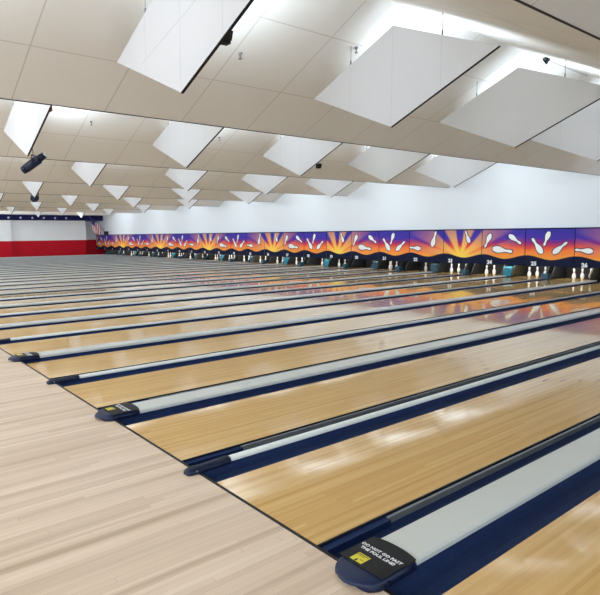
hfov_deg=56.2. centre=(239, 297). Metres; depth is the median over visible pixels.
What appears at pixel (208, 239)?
unit
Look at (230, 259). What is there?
divider
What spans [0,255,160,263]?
divider
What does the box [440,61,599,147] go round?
hanging baffle
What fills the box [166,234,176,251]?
unit
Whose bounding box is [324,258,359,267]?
pinsetter
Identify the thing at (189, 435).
lane
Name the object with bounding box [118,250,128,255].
pinsetter
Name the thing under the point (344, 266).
divider
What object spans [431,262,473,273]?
pinsetter
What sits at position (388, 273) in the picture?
lane
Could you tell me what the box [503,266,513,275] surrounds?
hood
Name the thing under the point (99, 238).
unit
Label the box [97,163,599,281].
wall
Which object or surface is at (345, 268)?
lane
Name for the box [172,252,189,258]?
pinsetter
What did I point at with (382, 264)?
pinsetter
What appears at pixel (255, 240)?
unit
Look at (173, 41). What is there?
hanging baffle
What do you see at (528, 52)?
wire
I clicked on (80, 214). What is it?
hanging baffle
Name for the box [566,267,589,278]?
pin
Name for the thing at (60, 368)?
lane
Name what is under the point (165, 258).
lane
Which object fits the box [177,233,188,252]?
unit
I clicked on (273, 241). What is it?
unit
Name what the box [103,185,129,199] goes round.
hanging baffle
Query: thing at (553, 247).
unit
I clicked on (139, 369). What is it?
divider
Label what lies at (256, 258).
pinsetter
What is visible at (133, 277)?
divider
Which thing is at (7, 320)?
lane
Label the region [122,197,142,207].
hanging baffle
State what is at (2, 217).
trim
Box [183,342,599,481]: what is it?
divider
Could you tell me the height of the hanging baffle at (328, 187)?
1.499 m
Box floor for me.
[0,349,389,594]
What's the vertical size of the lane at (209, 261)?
0.052 m
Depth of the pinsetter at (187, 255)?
44.05 m
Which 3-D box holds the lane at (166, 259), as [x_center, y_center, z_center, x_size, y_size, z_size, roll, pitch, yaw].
[-12.227,-2.207,37.287,20.248,0.052,1.079,-5,8,-36]
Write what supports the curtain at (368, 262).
hanging from the pinsetter at (363, 263)
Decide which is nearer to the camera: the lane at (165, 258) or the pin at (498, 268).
the pin at (498, 268)
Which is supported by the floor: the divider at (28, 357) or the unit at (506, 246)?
the divider at (28, 357)
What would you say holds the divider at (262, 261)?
on the floor
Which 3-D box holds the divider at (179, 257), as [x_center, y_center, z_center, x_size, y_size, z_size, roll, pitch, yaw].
[-12.787,-2.357,37.923,20.355,0.320,0.629,-5,8,-36]
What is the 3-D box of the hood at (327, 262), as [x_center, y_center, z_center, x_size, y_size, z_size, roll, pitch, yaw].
[5.100,-1.981,31.647,0.560,0.390,0.340,-5,8,-36]
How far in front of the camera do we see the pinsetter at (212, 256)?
41.26 m
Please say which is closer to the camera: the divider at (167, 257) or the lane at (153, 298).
the lane at (153, 298)
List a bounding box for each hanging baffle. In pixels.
[4,101,51,156]
[7,207,14,213]
[22,181,43,197]
[30,202,42,210]
[34,211,41,217]
[57,208,67,214]
[61,195,77,205]
[71,162,106,186]
[76,212,84,217]
[86,203,99,211]
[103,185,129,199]
[103,209,114,215]
[117,0,253,93]
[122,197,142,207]
[137,205,150,212]
[153,121,223,167]
[165,168,207,190]
[171,188,201,201]
[176,199,197,208]
[230,191,262,203]
[242,174,287,194]
[263,135,342,175]
[305,178,353,196]
[314,16,500,127]
[348,146,429,181]
[414,155,496,186]
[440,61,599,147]
[530,100,599,160]
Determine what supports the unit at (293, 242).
attached to the wall at (502, 195)
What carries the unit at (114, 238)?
attached to the wall at (502, 195)
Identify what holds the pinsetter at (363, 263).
on the floor
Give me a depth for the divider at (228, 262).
31.26 m
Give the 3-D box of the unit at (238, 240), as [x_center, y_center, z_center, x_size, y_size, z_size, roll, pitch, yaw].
[-0.039,-3.656,37.786,0.163,1.487,1.830,-5,8,-36]
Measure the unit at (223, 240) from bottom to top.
1.487 m
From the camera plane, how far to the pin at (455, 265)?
26.15 m
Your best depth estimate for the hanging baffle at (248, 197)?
29.77 m
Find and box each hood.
[324,259,330,265]
[372,261,379,268]
[431,263,439,271]
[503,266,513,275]
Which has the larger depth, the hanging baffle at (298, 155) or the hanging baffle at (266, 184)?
the hanging baffle at (266, 184)
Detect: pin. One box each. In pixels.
[452,263,466,271]
[487,264,503,273]
[526,266,547,275]
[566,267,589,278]
[572,269,575,279]
[580,268,583,279]
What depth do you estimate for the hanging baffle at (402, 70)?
8.34 m
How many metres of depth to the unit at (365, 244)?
28.88 m
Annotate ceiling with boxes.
[0,0,599,214]
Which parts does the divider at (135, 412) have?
bumper rail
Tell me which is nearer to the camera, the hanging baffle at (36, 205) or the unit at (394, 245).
the unit at (394, 245)
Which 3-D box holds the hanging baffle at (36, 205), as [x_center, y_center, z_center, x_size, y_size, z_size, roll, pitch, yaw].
[-12.767,-6.192,34.980,0.034,1.499,3.380,-5,8,-36]
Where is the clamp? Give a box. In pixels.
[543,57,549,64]
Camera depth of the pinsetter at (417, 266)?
27.42 m
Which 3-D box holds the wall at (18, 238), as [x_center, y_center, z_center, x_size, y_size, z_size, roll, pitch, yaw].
[-26.698,-5.996,47.901,34.100,5.800,1.780,-5,8,-36]
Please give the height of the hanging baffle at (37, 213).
1.499 m
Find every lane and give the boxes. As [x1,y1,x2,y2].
[0,259,195,267]
[0,264,260,277]
[0,265,284,280]
[0,266,305,283]
[0,267,336,287]
[0,268,357,292]
[0,270,389,298]
[0,271,413,304]
[0,273,451,313]
[0,275,488,323]
[0,277,537,338]
[0,279,578,354]
[1,262,227,272]
[5,261,217,270]
[5,263,244,274]
[8,258,168,264]
[11,260,205,268]
[14,259,169,265]
[27,283,599,378]
[64,295,599,408]
[127,318,599,461]
[217,357,599,546]
[442,491,599,594]
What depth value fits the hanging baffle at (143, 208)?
39.44 m
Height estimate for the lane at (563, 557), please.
0.052 m
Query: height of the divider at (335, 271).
0.170 m
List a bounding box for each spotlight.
[20,149,46,173]
[30,192,38,201]
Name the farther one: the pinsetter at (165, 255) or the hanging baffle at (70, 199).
the pinsetter at (165, 255)
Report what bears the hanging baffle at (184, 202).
hanging from the ceiling
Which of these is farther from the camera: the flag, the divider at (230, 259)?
the flag
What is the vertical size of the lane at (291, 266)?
0.052 m
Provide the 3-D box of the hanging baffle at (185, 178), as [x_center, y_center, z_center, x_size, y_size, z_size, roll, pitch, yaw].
[-1.919,-4.658,20.396,0.034,1.499,3.380,-5,8,-36]
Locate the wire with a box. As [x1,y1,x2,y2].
[528,52,586,75]
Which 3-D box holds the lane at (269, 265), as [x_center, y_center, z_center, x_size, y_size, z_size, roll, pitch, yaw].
[-4.950,-1.178,27.504,20.248,0.052,1.079,-5,8,-36]
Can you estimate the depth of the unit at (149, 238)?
48.07 m
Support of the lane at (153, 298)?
on the floor
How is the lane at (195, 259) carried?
on the floor
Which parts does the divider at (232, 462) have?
rail, bumper rail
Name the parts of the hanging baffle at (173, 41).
bracket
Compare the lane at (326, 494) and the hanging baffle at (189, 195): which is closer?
the lane at (326, 494)
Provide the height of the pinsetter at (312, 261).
0.750 m
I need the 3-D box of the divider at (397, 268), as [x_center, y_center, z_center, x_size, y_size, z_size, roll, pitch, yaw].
[-0.348,-0.598,21.200,20.355,0.320,0.629,-5,8,-36]
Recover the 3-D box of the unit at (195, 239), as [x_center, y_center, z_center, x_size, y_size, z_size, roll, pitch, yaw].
[-3.333,-4.122,42.214,0.163,1.487,1.854,-5,8,-36]
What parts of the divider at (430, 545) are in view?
rail, bumper rail, board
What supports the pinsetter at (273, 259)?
on the floor
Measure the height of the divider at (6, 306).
0.170 m
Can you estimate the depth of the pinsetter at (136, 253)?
50.90 m
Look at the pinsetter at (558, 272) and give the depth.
21.79 m
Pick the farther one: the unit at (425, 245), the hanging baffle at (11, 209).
the hanging baffle at (11, 209)
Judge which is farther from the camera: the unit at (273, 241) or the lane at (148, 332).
the unit at (273, 241)
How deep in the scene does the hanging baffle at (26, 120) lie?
11.13 m
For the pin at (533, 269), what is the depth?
23.28 m
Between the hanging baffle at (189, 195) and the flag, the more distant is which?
the flag
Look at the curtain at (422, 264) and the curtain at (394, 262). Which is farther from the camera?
the curtain at (394, 262)
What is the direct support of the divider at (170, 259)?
on the floor
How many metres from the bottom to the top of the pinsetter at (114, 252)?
0.750 m
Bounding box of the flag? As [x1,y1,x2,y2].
[89,216,103,234]
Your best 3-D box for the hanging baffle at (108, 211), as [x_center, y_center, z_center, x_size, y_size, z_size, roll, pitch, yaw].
[-10.401,-7.262,44.231,0.034,1.499,3.380,-5,8,-36]
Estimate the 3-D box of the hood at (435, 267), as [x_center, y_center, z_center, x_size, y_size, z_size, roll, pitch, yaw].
[9.246,-1.395,26.073,0.560,0.390,0.340,-5,8,-36]
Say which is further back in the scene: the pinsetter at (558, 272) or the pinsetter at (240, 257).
the pinsetter at (240, 257)
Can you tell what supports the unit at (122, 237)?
attached to the wall at (502, 195)
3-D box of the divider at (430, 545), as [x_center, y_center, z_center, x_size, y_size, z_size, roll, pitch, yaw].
[8.743,0.766,8.946,20.405,0.170,0.707,-5,8,-36]
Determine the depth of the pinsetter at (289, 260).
34.24 m
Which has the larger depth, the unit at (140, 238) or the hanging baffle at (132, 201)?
the unit at (140, 238)
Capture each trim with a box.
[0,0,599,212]
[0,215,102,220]
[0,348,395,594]
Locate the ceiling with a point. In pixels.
(67, 53)
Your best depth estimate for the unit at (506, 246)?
22.98 m
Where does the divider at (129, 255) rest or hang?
on the floor
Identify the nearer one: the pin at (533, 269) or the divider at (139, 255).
the pin at (533, 269)
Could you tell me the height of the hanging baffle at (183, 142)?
1.499 m
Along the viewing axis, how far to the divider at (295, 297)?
14.36 m
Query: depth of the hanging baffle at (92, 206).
37.26 m
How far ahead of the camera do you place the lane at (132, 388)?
8.33 m
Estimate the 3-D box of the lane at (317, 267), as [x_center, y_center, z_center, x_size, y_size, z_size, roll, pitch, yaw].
[-2.877,-0.885,24.717,20.248,0.052,1.079,-5,8,-36]
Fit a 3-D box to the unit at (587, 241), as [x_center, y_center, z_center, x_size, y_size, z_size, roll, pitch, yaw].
[13.099,-1.798,20.123,0.163,1.487,1.854,-5,8,-36]
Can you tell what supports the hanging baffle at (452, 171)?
hanging from the ceiling
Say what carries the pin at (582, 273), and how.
on the pinsetter at (558, 272)
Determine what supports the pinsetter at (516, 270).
on the floor
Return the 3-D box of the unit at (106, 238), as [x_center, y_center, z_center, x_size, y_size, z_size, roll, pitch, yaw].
[-13.184,-5.515,55.459,0.163,1.487,1.830,-5,8,-36]
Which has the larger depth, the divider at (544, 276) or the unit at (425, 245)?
the unit at (425, 245)
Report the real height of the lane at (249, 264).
0.052 m
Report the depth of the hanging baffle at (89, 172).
18.30 m
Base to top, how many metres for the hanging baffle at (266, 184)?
1.499 m
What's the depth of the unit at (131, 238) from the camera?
50.97 m
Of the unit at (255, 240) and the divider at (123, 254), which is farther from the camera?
the divider at (123, 254)
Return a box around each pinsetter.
[112,250,120,254]
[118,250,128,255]
[134,251,145,256]
[144,251,155,256]
[152,252,164,257]
[163,252,175,257]
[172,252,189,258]
[184,253,198,259]
[194,253,210,259]
[209,254,228,260]
[220,254,240,261]
[236,255,254,262]
[249,255,270,263]
[269,256,287,264]
[284,257,308,265]
[306,257,330,266]
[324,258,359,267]
[351,259,379,268]
[372,260,407,270]
[405,261,439,272]
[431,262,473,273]
[471,264,513,275]
[503,265,553,278]
[551,267,599,280]
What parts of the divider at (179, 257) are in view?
board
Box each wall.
[0,214,105,257]
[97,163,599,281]
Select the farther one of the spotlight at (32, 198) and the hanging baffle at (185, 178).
the spotlight at (32, 198)
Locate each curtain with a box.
[366,259,372,266]
[392,261,401,268]
[420,262,431,269]
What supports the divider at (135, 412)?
on the floor
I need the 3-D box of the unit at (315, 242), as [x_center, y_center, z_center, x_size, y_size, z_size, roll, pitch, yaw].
[4.343,-3.037,31.895,0.163,1.487,1.830,-5,8,-36]
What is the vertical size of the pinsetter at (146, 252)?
0.750 m
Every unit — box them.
[96,235,103,248]
[103,235,110,249]
[111,234,118,249]
[118,234,126,249]
[127,234,135,250]
[136,234,144,250]
[145,234,154,250]
[155,234,165,251]
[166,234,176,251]
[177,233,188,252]
[189,233,201,252]
[202,233,215,253]
[216,233,230,253]
[231,232,246,254]
[247,232,264,255]
[264,232,282,255]
[283,232,303,256]
[304,231,326,257]
[326,231,351,258]
[351,230,378,259]
[379,230,409,260]
[409,229,443,261]
[443,229,482,263]
[481,228,525,264]
[524,227,575,266]
[574,227,599,267]
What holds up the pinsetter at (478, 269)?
on the floor
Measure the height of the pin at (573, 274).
0.427 m
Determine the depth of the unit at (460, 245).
24.46 m
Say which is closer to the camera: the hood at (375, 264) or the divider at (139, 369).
the divider at (139, 369)
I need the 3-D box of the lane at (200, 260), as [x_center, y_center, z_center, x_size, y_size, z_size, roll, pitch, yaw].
[-10.154,-1.914,34.500,20.248,0.052,1.079,-5,8,-36]
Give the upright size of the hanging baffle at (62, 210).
1.499 m
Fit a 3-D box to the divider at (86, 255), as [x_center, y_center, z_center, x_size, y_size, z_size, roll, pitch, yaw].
[-20.062,-3.307,47.672,20.405,0.169,0.699,-5,8,-36]
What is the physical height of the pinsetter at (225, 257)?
0.750 m
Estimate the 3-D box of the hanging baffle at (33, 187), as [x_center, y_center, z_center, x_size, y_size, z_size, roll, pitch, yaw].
[-8.525,-4.890,23.063,0.034,1.499,3.380,-5,8,-36]
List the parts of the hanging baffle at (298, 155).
bracket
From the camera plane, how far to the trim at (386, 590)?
4.00 m
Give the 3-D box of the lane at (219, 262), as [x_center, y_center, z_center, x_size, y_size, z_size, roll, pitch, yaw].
[-8.081,-1.621,31.713,20.248,0.052,1.079,-5,8,-36]
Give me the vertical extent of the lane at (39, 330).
0.052 m
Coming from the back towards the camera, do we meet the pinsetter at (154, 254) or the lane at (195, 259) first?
the pinsetter at (154, 254)
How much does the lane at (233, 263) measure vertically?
0.052 m
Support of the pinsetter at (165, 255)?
on the floor
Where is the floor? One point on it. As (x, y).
(89, 506)
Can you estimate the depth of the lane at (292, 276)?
20.64 m
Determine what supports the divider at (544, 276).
on the floor
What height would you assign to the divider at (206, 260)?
0.169 m
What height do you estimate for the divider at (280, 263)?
0.169 m
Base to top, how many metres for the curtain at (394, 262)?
0.670 m
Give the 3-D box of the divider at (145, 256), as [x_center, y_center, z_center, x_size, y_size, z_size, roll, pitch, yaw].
[-15.916,-2.720,42.098,20.405,0.169,0.699,-5,8,-36]
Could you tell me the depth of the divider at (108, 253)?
51.74 m
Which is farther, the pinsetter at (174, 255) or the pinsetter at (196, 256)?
the pinsetter at (174, 255)
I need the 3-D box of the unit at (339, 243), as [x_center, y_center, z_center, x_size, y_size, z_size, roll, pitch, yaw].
[5.438,-2.882,30.422,0.163,1.487,1.830,-5,8,-36]
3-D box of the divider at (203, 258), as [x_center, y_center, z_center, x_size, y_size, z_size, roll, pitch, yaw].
[-10.714,-2.064,35.136,20.355,0.320,0.629,-5,8,-36]
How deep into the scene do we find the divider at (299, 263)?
26.66 m
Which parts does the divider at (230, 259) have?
board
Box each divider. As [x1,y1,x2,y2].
[0,253,124,259]
[0,254,141,261]
[0,255,107,258]
[0,255,131,260]
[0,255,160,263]
[0,256,149,262]
[0,256,182,265]
[0,257,169,264]
[0,257,206,268]
[0,258,234,272]
[0,259,192,266]
[0,260,218,270]
[0,260,266,276]
[0,262,248,274]
[0,262,303,282]
[0,263,283,279]
[0,264,348,290]
[0,266,324,285]
[0,266,402,301]
[0,268,372,295]
[0,269,468,317]
[0,271,432,308]
[0,273,550,344]
[0,275,506,329]
[2,252,109,257]
[8,280,597,363]
[46,291,599,386]
[95,307,599,425]
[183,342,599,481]
[321,415,599,594]
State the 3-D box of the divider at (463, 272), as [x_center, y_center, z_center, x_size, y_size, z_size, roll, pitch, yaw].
[1.725,-0.305,18.413,20.355,0.320,0.629,-5,8,-36]
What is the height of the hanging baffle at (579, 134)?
1.499 m
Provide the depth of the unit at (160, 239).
46.57 m

